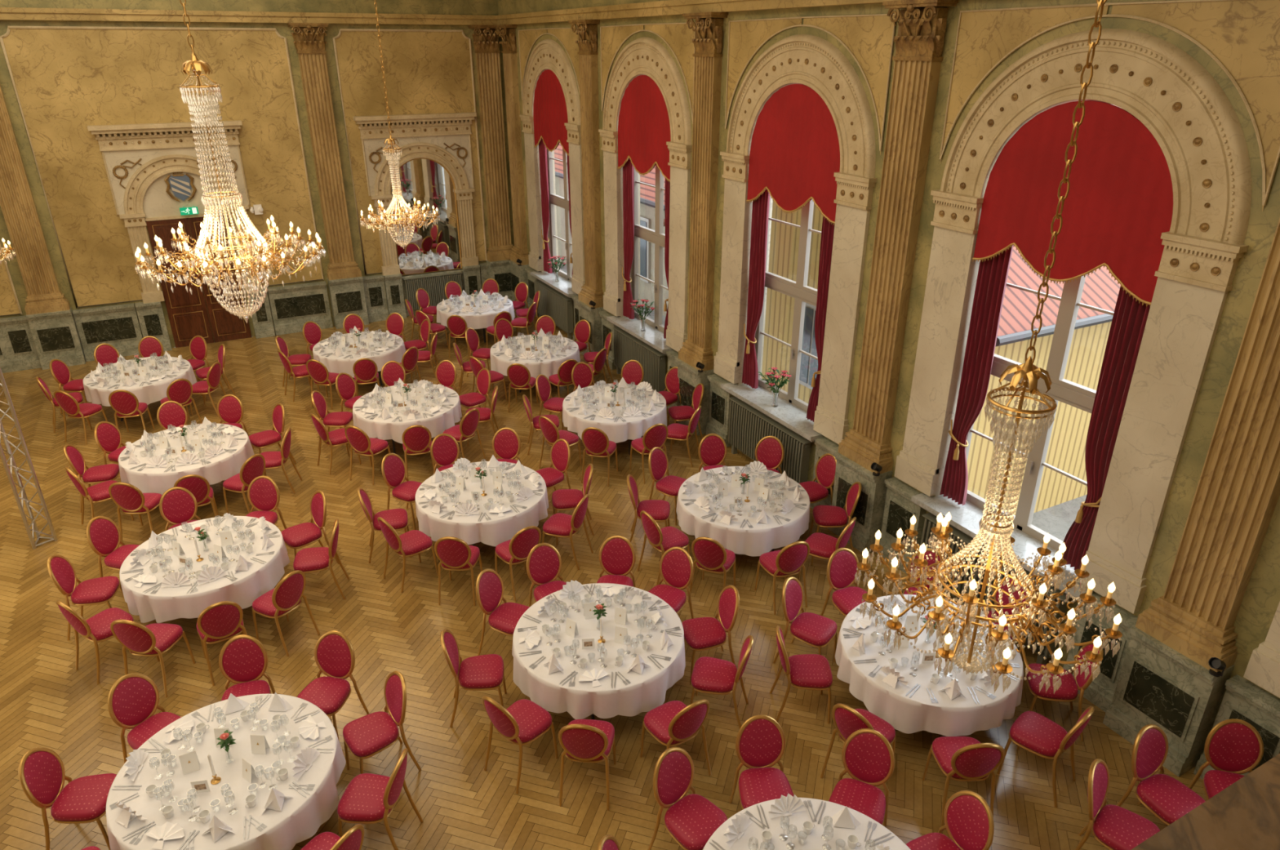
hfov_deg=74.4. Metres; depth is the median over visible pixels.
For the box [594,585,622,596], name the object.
napkin
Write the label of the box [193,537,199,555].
candle
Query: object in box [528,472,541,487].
napkin
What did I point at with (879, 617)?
coffee cup
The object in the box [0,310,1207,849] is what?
floor
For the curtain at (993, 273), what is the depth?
9.31 m
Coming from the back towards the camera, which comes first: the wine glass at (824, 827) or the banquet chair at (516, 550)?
the banquet chair at (516, 550)
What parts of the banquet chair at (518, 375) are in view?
leg, backrest, frame, seat, seat frame, leg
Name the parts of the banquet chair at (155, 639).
leg, backrest, frame, seat frame, seat, leg, leg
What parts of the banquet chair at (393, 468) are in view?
leg, frame, backrest, seat frame, seat, leg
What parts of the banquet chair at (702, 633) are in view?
leg, seat, seat frame, leg, backrest, frame, leg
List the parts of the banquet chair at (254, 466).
leg, seat, seat frame, leg, frame, backrest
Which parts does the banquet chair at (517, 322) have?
seat, frame, backrest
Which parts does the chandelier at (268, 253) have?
bulb, arm, arm, arm, arm, arm, arm, arm, arm, arm, chain, arm, arm, arm, arm, bulb, arm, arm, arm, frame, arm, arm, arm, arm, arm, arm, arm, arm, arm, arm, arm, arm, arm, arm, arm, arm, arm, arm, arm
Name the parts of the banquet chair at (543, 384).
leg, frame, backrest, seat frame, seat, leg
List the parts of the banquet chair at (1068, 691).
leg, leg, seat frame, seat, leg, leg, backrest, frame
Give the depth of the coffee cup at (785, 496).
10.83 m
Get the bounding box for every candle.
[178,433,183,447]
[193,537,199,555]
[207,753,215,776]
[481,475,484,490]
[600,617,602,636]
[746,481,749,497]
[936,635,941,650]
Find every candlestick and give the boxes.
[133,360,139,375]
[178,433,186,452]
[193,537,203,561]
[207,753,221,784]
[352,333,357,347]
[401,389,406,405]
[480,475,487,496]
[533,336,537,351]
[597,617,605,643]
[615,389,619,405]
[744,481,750,502]
[935,635,941,657]
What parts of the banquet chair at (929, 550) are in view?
seat, backrest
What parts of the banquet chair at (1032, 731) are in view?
leg, seat frame, seat, leg, leg, frame, backrest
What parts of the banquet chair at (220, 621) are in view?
leg, leg, seat, frame, backrest, seat frame, leg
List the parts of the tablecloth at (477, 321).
leg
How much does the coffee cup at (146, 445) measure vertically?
0.070 m
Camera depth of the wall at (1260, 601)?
8.65 m
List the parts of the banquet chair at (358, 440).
leg, backrest, frame, seat, seat frame, leg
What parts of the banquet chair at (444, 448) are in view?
leg, backrest, seat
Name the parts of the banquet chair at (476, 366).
leg, backrest, frame, seat, leg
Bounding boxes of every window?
[546,148,573,280]
[631,164,668,332]
[755,195,821,411]
[965,99,1114,551]
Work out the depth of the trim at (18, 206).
16.57 m
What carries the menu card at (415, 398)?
on the tablecloth at (384, 429)
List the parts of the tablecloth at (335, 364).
leg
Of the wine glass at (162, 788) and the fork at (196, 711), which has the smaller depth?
the wine glass at (162, 788)
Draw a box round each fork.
[109,791,137,807]
[110,795,139,809]
[128,822,150,843]
[133,822,153,844]
[139,748,163,751]
[185,831,191,849]
[190,831,195,849]
[191,713,204,723]
[194,711,207,720]
[245,817,263,831]
[250,815,266,828]
[288,786,312,790]
[290,702,305,718]
[292,783,315,786]
[293,702,307,718]
[307,734,331,746]
[311,737,332,747]
[517,626,537,630]
[517,627,537,631]
[529,655,543,666]
[532,657,545,668]
[616,672,627,684]
[617,671,631,684]
[651,653,671,658]
[743,813,764,829]
[745,810,766,826]
[803,800,813,822]
[807,800,817,821]
[864,820,871,841]
[866,822,876,842]
[868,664,879,675]
[925,687,934,702]
[928,687,937,702]
[973,687,995,699]
[975,685,996,697]
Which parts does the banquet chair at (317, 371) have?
leg, backrest, frame, seat frame, seat, leg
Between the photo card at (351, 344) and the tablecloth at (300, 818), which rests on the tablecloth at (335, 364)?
the photo card at (351, 344)
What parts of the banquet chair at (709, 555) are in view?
leg, backrest, frame, seat frame, seat, leg, leg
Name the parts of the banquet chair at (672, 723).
leg, seat, leg, seat frame, frame, backrest, leg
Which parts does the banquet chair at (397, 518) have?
frame, backrest, leg, leg, seat, seat frame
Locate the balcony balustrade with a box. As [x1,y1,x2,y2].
[1131,753,1279,849]
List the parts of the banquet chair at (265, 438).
seat, seat frame, backrest, frame, leg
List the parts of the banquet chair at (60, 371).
leg, frame, backrest, seat, seat frame, leg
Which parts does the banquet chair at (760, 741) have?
leg, seat frame, frame, backrest, seat, leg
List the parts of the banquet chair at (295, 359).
frame, backrest, leg, seat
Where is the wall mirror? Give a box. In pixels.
[390,157,462,275]
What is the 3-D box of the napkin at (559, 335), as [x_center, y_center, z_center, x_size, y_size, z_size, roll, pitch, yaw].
[-1.586,-1.805,16.828,0.125,0.184,0.250,-18,30,-34]
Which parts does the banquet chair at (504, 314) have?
seat, backrest, frame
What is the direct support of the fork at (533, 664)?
on the tablecloth at (646, 691)
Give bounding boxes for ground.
[558,262,1086,541]
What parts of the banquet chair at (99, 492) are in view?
backrest, frame, leg, leg, seat frame, seat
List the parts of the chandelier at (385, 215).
arm, arm, arm, arm, chain, arm, arm, arm, frame, arm, arm, arm, arm, arm, arm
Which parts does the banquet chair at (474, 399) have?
seat, seat frame, backrest, frame, leg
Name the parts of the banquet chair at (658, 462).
leg, frame, backrest, seat frame, seat, leg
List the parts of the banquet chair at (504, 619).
leg, frame, backrest, seat frame, seat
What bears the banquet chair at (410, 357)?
on the floor
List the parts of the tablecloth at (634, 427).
leg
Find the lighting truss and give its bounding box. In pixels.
[0,366,57,549]
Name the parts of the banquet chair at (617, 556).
leg, seat, backrest, leg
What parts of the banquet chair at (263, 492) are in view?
seat, backrest, frame, leg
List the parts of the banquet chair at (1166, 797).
leg, frame, backrest, leg, seat frame, seat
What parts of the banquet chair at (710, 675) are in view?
leg, seat frame, seat, leg, leg, frame, backrest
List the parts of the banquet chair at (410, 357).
backrest, frame, leg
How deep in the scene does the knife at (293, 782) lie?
6.66 m
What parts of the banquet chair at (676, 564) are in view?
seat, backrest, frame, seat frame, leg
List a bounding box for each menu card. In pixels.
[116,363,125,373]
[134,358,143,367]
[137,365,148,376]
[150,360,159,369]
[158,436,170,448]
[172,540,185,555]
[177,427,189,440]
[178,750,199,774]
[190,439,202,451]
[197,430,208,442]
[198,528,211,543]
[213,543,226,560]
[213,728,233,746]
[219,530,233,546]
[242,757,258,783]
[249,734,269,754]
[341,335,347,345]
[352,332,359,341]
[361,338,368,348]
[366,332,374,342]
[385,392,394,404]
[400,385,408,396]
[412,395,421,406]
[415,386,424,397]
[455,476,466,491]
[459,297,465,306]
[470,469,479,482]
[471,293,477,302]
[480,298,485,306]
[482,294,488,302]
[492,471,502,484]
[493,480,504,495]
[517,338,524,348]
[529,334,537,343]
[542,336,549,344]
[542,341,549,351]
[564,617,578,637]
[583,601,596,619]
[594,392,601,403]
[604,386,612,397]
[613,606,627,625]
[614,626,628,644]
[622,387,631,397]
[623,395,631,406]
[717,482,728,496]
[731,474,741,487]
[754,477,764,491]
[758,486,768,501]
[894,631,910,648]
[903,614,919,631]
[942,621,955,639]
[951,640,965,657]
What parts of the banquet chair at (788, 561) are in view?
leg, leg, seat, seat frame, frame, backrest, leg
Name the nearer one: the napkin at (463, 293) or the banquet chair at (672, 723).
the banquet chair at (672, 723)
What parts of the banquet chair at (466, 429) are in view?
seat, leg, seat frame, frame, backrest, leg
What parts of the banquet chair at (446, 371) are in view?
backrest, frame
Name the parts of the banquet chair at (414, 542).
leg, backrest, frame, leg, seat frame, seat, leg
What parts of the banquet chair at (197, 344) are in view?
seat, backrest, frame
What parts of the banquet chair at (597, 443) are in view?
leg, backrest, frame, seat, seat frame, leg, leg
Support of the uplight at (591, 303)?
on the wainscoting at (1147, 681)
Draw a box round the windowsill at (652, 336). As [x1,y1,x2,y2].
[606,315,674,354]
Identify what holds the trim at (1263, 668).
attached to the wall at (1260, 601)
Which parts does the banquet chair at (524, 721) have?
leg, backrest, frame, leg, seat frame, seat, leg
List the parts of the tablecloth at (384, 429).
leg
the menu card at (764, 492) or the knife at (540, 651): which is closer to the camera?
the knife at (540, 651)
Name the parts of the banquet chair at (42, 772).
frame, backrest, leg, leg, seat frame, seat, leg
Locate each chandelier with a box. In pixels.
[0,237,16,264]
[134,0,325,322]
[360,0,439,247]
[854,0,1122,693]
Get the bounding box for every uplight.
[516,258,522,265]
[589,300,595,308]
[696,361,704,372]
[871,462,882,475]
[1208,657,1226,676]
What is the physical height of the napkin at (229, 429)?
0.034 m
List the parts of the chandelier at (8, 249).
arm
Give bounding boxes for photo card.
[122,370,130,377]
[167,446,177,454]
[177,555,188,565]
[190,779,209,793]
[346,342,354,348]
[395,400,404,408]
[471,491,480,500]
[524,346,531,351]
[582,638,594,648]
[606,400,613,408]
[733,496,743,505]
[921,652,936,662]
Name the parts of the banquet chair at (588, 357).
seat, frame, backrest, leg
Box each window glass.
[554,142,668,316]
[663,103,1120,515]
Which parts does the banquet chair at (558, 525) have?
leg, leg, seat, seat frame, leg, frame, backrest, leg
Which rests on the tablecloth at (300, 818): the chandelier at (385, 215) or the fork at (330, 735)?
the fork at (330, 735)
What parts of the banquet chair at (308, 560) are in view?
seat, seat frame, frame, backrest, leg, leg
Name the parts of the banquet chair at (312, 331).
backrest, seat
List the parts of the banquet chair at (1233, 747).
leg, seat frame, seat, frame, backrest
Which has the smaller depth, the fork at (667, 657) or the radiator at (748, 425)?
the fork at (667, 657)
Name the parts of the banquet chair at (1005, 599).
seat, frame, backrest, leg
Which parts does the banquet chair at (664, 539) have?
leg, backrest, frame, leg, seat frame, seat, leg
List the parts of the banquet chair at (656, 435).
leg, leg, seat, seat frame, frame, backrest, leg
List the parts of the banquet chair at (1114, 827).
leg, leg, backrest, frame, seat frame, seat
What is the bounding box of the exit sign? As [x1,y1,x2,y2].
[179,205,199,215]
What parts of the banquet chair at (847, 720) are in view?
leg, backrest, frame, seat frame, seat, leg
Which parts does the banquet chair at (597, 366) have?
seat, frame, backrest, leg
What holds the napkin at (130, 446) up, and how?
on the tablecloth at (225, 465)
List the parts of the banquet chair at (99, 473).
frame, backrest, leg, seat, seat frame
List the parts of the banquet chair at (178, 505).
leg, backrest, seat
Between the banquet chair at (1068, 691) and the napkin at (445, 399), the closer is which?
the banquet chair at (1068, 691)
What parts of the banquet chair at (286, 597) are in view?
leg, seat, seat frame, leg, frame, backrest, leg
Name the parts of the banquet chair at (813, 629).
leg, frame, backrest, leg, seat frame, seat, leg, leg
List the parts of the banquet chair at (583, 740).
leg, backrest, frame, seat frame, seat, leg, leg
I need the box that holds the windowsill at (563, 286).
[530,271,577,297]
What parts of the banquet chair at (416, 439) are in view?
leg, seat frame, backrest, frame, seat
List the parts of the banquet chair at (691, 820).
leg, frame, backrest, seat frame, leg, seat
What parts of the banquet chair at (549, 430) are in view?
leg, backrest, frame, seat frame, seat, leg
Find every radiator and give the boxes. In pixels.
[402,271,462,312]
[534,280,573,339]
[612,326,666,391]
[728,396,813,483]
[920,512,1071,664]
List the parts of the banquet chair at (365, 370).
leg, backrest, frame, seat, seat frame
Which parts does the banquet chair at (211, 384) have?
seat, seat frame, leg, frame, backrest, leg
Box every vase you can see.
[133,355,142,366]
[177,425,189,444]
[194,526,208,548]
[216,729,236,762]
[353,328,360,342]
[402,383,410,399]
[475,466,486,486]
[531,332,537,346]
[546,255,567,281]
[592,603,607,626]
[609,382,617,399]
[630,298,656,328]
[738,473,750,492]
[757,366,791,405]
[921,615,937,641]
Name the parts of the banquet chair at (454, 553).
leg, backrest, frame, seat frame, seat, leg, leg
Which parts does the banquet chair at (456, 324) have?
leg, backrest, frame, seat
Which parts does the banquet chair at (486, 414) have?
seat, leg, frame, backrest, leg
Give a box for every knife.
[111,787,139,790]
[114,784,141,786]
[122,820,154,837]
[123,822,155,840]
[148,739,161,751]
[151,737,166,748]
[177,829,195,849]
[181,830,199,849]
[207,704,211,721]
[211,703,215,720]
[243,816,245,839]
[246,814,251,838]
[251,693,268,711]
[254,694,271,711]
[288,783,306,797]
[292,781,310,794]
[293,709,319,719]
[294,711,319,723]
[314,747,333,749]
[519,649,541,653]
[519,651,542,656]
[559,670,575,684]
[561,671,577,685]
[613,671,617,688]
[647,656,661,669]
[649,654,663,667]
[661,629,682,634]
[709,841,719,849]
[711,840,724,849]
[756,804,764,828]
[760,804,768,828]
[813,800,822,822]
[817,802,825,823]
[843,627,864,635]
[853,658,875,661]
[855,660,876,663]
[866,832,891,844]
[870,835,893,847]
[905,683,918,695]
[909,684,920,697]
[967,686,977,704]
[971,686,979,703]
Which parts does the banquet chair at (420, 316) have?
backrest, frame, seat, leg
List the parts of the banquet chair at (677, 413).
seat frame, seat, backrest, frame, leg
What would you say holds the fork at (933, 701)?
on the tablecloth at (961, 715)
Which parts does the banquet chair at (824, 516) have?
leg, seat frame, seat, leg, backrest, frame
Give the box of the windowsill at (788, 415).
[720,382,824,442]
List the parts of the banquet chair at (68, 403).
leg, backrest, frame, leg, seat frame, seat, leg, leg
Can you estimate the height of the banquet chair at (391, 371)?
0.969 m
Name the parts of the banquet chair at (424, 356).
seat, leg, frame, backrest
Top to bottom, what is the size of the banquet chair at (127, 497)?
0.969 m
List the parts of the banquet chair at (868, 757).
leg, seat, backrest, frame, leg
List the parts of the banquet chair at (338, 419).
frame, backrest, seat, seat frame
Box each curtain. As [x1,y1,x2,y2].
[538,138,552,273]
[567,155,573,277]
[622,159,634,319]
[663,178,670,338]
[742,189,769,388]
[806,216,835,422]
[939,244,1013,506]
[1062,286,1150,569]
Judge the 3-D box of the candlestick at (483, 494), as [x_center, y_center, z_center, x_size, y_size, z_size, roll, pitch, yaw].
[-2.038,0.781,10.954,0.076,0.288,0.076,-12,27,-25]
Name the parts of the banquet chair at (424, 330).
seat, backrest, frame, leg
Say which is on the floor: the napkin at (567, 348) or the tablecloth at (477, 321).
the tablecloth at (477, 321)
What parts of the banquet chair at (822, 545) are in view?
seat frame, seat, frame, backrest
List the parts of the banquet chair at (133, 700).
leg, frame, backrest, seat, leg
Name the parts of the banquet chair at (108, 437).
leg, frame, backrest, seat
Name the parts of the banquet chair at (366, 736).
leg, leg, seat, seat frame, leg, backrest, frame, leg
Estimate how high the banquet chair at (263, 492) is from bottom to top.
0.969 m
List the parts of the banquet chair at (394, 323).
backrest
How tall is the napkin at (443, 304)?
0.184 m
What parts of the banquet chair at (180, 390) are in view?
seat, frame, backrest, leg, leg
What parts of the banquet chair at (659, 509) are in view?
backrest, frame, leg, leg, seat, seat frame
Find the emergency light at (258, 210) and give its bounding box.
[249,204,262,214]
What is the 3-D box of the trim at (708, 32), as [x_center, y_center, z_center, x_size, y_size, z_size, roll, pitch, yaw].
[0.939,-3.497,13.271,0.290,5.380,0.780,-12,27,-25]
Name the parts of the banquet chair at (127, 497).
leg, backrest, frame, seat frame, leg, seat, leg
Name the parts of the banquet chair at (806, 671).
leg, backrest, frame, leg, seat frame, seat, leg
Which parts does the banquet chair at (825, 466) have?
seat, seat frame, frame, backrest, leg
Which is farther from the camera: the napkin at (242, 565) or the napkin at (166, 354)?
the napkin at (166, 354)
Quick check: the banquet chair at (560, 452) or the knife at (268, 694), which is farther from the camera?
the banquet chair at (560, 452)
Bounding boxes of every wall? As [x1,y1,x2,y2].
[0,19,514,347]
[512,0,1279,753]
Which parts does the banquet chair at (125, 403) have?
leg, backrest, frame, leg, seat, seat frame, leg, leg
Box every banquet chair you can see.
[17,746,116,849]
[35,376,89,432]
[46,554,128,640]
[49,359,87,413]
[53,390,107,444]
[55,600,134,684]
[62,444,119,512]
[64,466,134,524]
[81,845,100,849]
[86,515,140,577]
[93,342,119,366]
[93,421,126,464]
[107,673,181,763]
[108,389,155,431]
[108,481,172,546]
[110,619,195,697]
[137,335,163,357]
[156,400,187,430]
[159,486,200,530]
[160,378,202,423]
[173,474,219,516]
[186,335,209,381]
[189,361,226,417]
[195,343,235,401]
[196,600,247,685]
[217,394,253,448]
[218,634,275,700]
[222,453,265,513]
[245,475,286,528]
[248,403,296,463]
[252,569,319,656]
[260,427,302,493]
[275,335,311,386]
[277,350,320,401]
[280,490,338,564]
[293,518,349,599]
[297,630,368,741]
[300,823,364,849]
[302,320,322,354]
[306,359,339,409]
[310,413,361,475]
[311,390,353,450]
[335,372,361,428]
[337,747,423,849]
[342,313,364,333]
[342,671,421,773]
[344,425,391,484]
[352,357,380,395]
[356,488,408,563]
[377,516,438,592]
[380,360,405,387]
[381,453,422,529]
[385,312,405,342]
[399,346,421,383]
[401,424,435,479]
[404,298,434,340]
[404,319,436,366]
[410,331,438,382]
[415,288,448,330]
[415,310,448,351]
[430,433,459,474]
[434,536,482,605]
[435,360,462,411]
[440,629,506,727]
[442,408,486,459]
[444,280,462,298]
[446,315,469,358]
[453,342,485,394]
[457,368,491,423]
[465,327,490,377]
[465,385,498,446]
[469,355,507,407]
[475,568,529,655]
[481,278,499,294]
[481,695,558,794]
[486,311,511,347]
[492,426,520,463]
[494,318,513,342]
[494,525,541,600]
[506,363,537,412]
[511,281,528,317]
[511,302,536,336]
[515,290,540,335]
[522,394,559,454]
[526,542,566,606]
[535,315,555,334]
[535,373,564,431]
[536,438,570,490]
[538,415,582,468]
[542,493,593,569]
[548,359,577,397]
[551,463,594,537]
[558,719,616,810]
[571,361,593,391]
[573,319,593,364]
[574,347,607,391]
[581,426,617,486]
[583,332,613,382]
[596,534,635,586]
[597,834,620,849]
[621,360,644,385]
[626,474,670,542]
[629,423,669,484]
[636,510,690,585]
[640,699,711,775]
[648,446,686,525]
[648,546,693,618]
[648,746,727,849]
[657,366,681,414]
[662,405,701,466]
[666,382,704,444]
[681,585,739,684]
[687,536,735,602]
[689,635,753,728]
[697,433,726,472]
[728,714,793,809]
[755,435,784,474]
[755,541,809,614]
[769,625,832,724]
[773,576,837,663]
[797,516,856,580]
[799,453,836,531]
[808,481,862,551]
[820,547,867,616]
[820,703,895,777]
[828,728,894,826]
[903,547,946,595]
[906,790,994,849]
[922,736,1004,826]
[986,575,1031,660]
[996,706,1094,808]
[1022,643,1103,741]
[1075,758,1159,849]
[1115,724,1205,825]
[1187,718,1263,799]
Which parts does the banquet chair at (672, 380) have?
seat, frame, backrest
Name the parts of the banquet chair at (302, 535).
seat, seat frame, leg, backrest, frame, leg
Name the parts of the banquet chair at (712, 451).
leg, backrest, seat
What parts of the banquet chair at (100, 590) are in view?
frame, backrest, leg, leg, seat, seat frame, leg, leg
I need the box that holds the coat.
[164,171,196,201]
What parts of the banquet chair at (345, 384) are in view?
leg, frame, backrest, seat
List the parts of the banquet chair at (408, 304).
backrest, frame, leg, seat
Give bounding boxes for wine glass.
[148,756,159,774]
[152,787,164,806]
[160,753,172,773]
[163,778,174,798]
[173,727,185,745]
[182,798,194,816]
[186,788,198,807]
[220,783,231,801]
[223,791,235,809]
[246,710,256,728]
[254,764,265,785]
[270,720,279,737]
[271,742,282,762]
[779,816,790,834]
[786,825,797,844]
[822,817,832,835]
[822,826,833,840]
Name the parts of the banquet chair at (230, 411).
backrest, frame, seat, leg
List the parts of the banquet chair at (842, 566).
leg, seat frame, frame, backrest, seat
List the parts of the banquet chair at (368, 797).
leg, seat, seat frame, leg, frame, backrest, leg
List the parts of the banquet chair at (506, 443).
backrest, seat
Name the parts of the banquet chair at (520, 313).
seat, backrest, frame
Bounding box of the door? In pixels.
[144,211,251,347]
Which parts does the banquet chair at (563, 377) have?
leg, seat, seat frame, backrest, frame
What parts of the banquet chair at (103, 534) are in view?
leg, frame, backrest, seat frame, seat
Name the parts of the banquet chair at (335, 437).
backrest, leg, frame, leg, seat frame, seat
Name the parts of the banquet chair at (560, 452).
seat, seat frame, backrest, frame, leg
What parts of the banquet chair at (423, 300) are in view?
backrest, frame, seat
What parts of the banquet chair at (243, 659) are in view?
leg, backrest, frame, seat, leg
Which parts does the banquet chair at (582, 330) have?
seat, backrest, frame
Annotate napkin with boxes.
[88,370,96,382]
[96,361,105,373]
[96,377,109,387]
[114,800,146,828]
[115,354,128,364]
[122,375,137,386]
[123,748,148,781]
[124,441,135,453]
[128,450,139,463]
[129,548,151,565]
[133,573,156,587]
[139,430,153,444]
[141,355,153,360]
[142,821,184,849]
[146,455,167,467]
[148,530,162,549]
[149,375,165,381]
[160,571,190,587]
[163,351,172,360]
[163,715,194,742]
[164,425,186,433]
[170,362,181,373]
[176,355,186,364]
[176,453,199,465]
[178,521,205,531]
[196,565,226,584]
[200,416,215,428]
[202,815,235,843]
[204,444,225,458]
[219,693,249,715]
[222,426,238,434]
[223,512,240,527]
[227,433,238,448]
[235,555,252,570]
[257,516,271,533]
[262,532,274,550]
[262,787,288,812]
[266,692,293,711]
[292,746,320,780]
[297,714,326,739]
[316,341,328,346]
[317,343,324,353]
[328,331,342,340]
[333,346,343,356]
[350,325,359,334]
[354,347,368,357]
[360,407,374,414]
[362,393,372,404]
[370,383,384,395]
[375,346,389,352]
[378,407,391,419]
[386,330,391,338]
[392,335,399,345]
[393,377,404,388]
[402,408,421,419]
[417,379,433,389]
[419,488,435,499]
[427,500,447,514]
[429,405,444,413]
[429,468,444,483]
[436,383,448,394]
[440,298,446,307]
[441,391,449,402]
[445,304,453,312]
[448,294,454,302]
[452,457,471,471]
[454,502,478,515]
[458,289,468,297]
[460,305,473,312]
[476,288,484,296]
[480,304,492,311]
[484,454,502,467]
[488,505,511,516]
[490,292,502,299]
[494,341,502,351]
[497,300,504,308]
[500,334,506,345]
[503,295,510,302]
[504,347,514,357]
[512,459,527,473]
[513,334,525,338]
[515,486,534,502]
[518,627,540,648]
[519,351,535,359]
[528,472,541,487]
[535,596,557,616]
[537,328,547,337]
[542,653,564,674]
[544,349,555,359]
[555,330,563,340]
[559,579,584,599]
[560,345,572,354]
[564,337,570,346]
[568,394,576,406]
[573,384,584,395]
[577,402,586,414]
[578,667,608,687]
[592,380,606,390]
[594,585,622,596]
[596,407,613,418]
[615,377,629,387]
[622,406,641,417]
[626,589,651,604]
[627,653,649,674]
[635,381,652,391]
[647,399,656,411]
[651,389,659,401]
[651,604,667,626]
[659,629,672,653]
[682,480,695,496]
[693,466,708,481]
[693,496,710,512]
[715,466,735,475]
[718,510,737,524]
[723,812,752,848]
[746,460,767,472]
[755,508,770,524]
[768,792,805,818]
[778,470,789,486]
[779,498,795,515]
[792,484,802,502]
[827,805,860,828]
[849,611,871,628]
[851,633,865,656]
[875,596,899,613]
[876,844,890,849]
[880,665,908,688]
[916,589,942,606]
[939,678,965,700]
[963,606,988,624]
[979,666,1002,688]
[997,639,1014,659]
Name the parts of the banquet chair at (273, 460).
seat, seat frame, frame, backrest, leg, leg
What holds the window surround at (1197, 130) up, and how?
attached to the wall at (1260, 601)
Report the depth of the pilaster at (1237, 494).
7.01 m
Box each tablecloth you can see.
[83,356,196,421]
[106,693,346,849]
[118,422,254,495]
[119,515,289,622]
[312,331,405,385]
[352,382,462,453]
[415,461,548,546]
[436,294,515,342]
[489,334,580,392]
[511,582,685,719]
[562,383,666,455]
[675,466,809,555]
[702,797,910,849]
[835,594,1023,736]
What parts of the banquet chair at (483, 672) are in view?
frame, backrest, leg, leg, seat, seat frame, leg, leg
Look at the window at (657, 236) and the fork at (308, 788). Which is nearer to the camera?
the fork at (308, 788)
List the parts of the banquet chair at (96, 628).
backrest, frame, leg, leg, seat, seat frame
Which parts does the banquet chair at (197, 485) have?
backrest, frame, seat, seat frame, leg, leg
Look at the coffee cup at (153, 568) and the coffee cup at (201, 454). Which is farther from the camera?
the coffee cup at (201, 454)
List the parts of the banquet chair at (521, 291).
seat, backrest, frame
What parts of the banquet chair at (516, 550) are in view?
leg, seat, seat frame, leg, frame, backrest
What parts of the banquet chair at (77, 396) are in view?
frame, backrest, leg, seat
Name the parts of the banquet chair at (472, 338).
backrest, frame, seat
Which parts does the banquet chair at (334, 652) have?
leg, seat, backrest, frame, leg, seat frame, leg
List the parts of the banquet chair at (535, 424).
backrest, frame, leg, leg, seat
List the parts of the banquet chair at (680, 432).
seat, seat frame, leg, frame, backrest, leg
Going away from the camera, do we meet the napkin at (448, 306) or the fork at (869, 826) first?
the fork at (869, 826)
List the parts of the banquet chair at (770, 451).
backrest, seat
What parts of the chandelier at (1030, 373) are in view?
bulb, bulb, bulb, bulb, bulb, arm, arm, bulb, arm, arm, arm, bulb, arm, bulb, arm, arm, bulb, bulb, arm, bulb, arm, arm, bulb, bulb, arm, arm, arm, bulb, arm, frame, arm, arm, arm, bulb, arm, bulb, arm, arm, arm, arm, arm, bulb, bulb, arm, arm, bulb, bulb, bulb, arm, arm, chain, bulb, arm, arm, bulb, bulb, bulb, bulb, bulb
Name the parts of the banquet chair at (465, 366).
backrest, frame, leg, leg, seat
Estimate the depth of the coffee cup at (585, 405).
13.60 m
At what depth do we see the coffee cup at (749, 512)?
10.48 m
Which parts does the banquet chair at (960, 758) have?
leg, leg, seat, seat frame, frame, backrest, leg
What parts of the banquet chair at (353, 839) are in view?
seat, frame, backrest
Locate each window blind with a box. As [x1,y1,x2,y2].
[533,69,568,155]
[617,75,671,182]
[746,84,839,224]
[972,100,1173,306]
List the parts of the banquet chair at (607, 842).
backrest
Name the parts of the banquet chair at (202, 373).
seat, frame, backrest, leg, leg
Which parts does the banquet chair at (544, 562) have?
leg, backrest, frame, seat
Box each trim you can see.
[0,0,497,25]
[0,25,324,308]
[0,83,70,315]
[0,242,22,316]
[87,120,262,303]
[142,171,226,217]
[286,22,361,279]
[332,28,487,275]
[352,111,478,275]
[467,24,513,262]
[493,24,528,265]
[496,0,896,24]
[518,27,585,293]
[568,19,603,307]
[598,22,695,351]
[678,11,728,371]
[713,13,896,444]
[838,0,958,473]
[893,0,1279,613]
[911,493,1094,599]
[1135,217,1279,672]
[1243,601,1279,697]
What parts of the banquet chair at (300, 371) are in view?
backrest, frame, leg, leg, seat frame, seat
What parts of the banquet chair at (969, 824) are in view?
seat, leg, backrest, frame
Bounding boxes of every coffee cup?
[104,376,110,382]
[139,450,146,457]
[143,374,149,380]
[143,441,150,448]
[145,784,156,797]
[149,564,157,573]
[151,547,159,556]
[159,369,165,374]
[160,747,171,760]
[161,804,173,818]
[168,534,176,542]
[195,569,201,578]
[195,722,209,733]
[195,809,209,822]
[196,451,204,457]
[200,524,209,530]
[205,426,213,432]
[218,562,228,570]
[219,431,225,437]
[231,523,239,530]
[240,710,251,721]
[244,794,256,808]
[245,545,253,553]
[247,531,254,539]
[271,714,284,725]
[275,768,288,781]
[289,736,299,749]
[369,403,376,408]
[420,405,426,411]
[424,386,431,391]
[434,398,439,404]
[437,484,443,491]
[440,495,447,502]
[448,473,455,479]
[483,502,490,509]
[495,466,502,471]
[507,494,513,502]
[512,471,518,479]
[518,483,524,490]
[542,623,549,633]
[551,647,560,657]
[559,601,566,611]
[577,657,587,668]
[583,403,588,408]
[584,593,593,602]
[588,389,594,395]
[613,594,621,603]
[614,655,623,666]
[619,408,624,414]
[635,602,644,612]
[641,640,649,650]
[644,397,649,403]
[648,620,656,630]
[701,484,706,490]
[713,474,719,480]
[721,506,728,511]
[734,470,742,474]
[746,509,753,516]
[758,473,765,479]
[761,830,772,844]
[769,504,777,511]
[777,482,782,489]
[782,494,787,502]
[803,821,815,835]
[847,834,861,848]
[870,632,878,642]
[876,614,884,623]
[888,657,897,667]
[900,604,908,614]
[929,673,940,684]
[968,669,977,679]
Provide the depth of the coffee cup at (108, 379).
14.72 m
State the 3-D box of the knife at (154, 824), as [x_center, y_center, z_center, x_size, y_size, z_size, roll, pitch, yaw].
[-3.732,3.034,6.282,0.220,0.006,0.014,-20,31,-38]
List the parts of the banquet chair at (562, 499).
seat frame, seat, leg, backrest, frame, leg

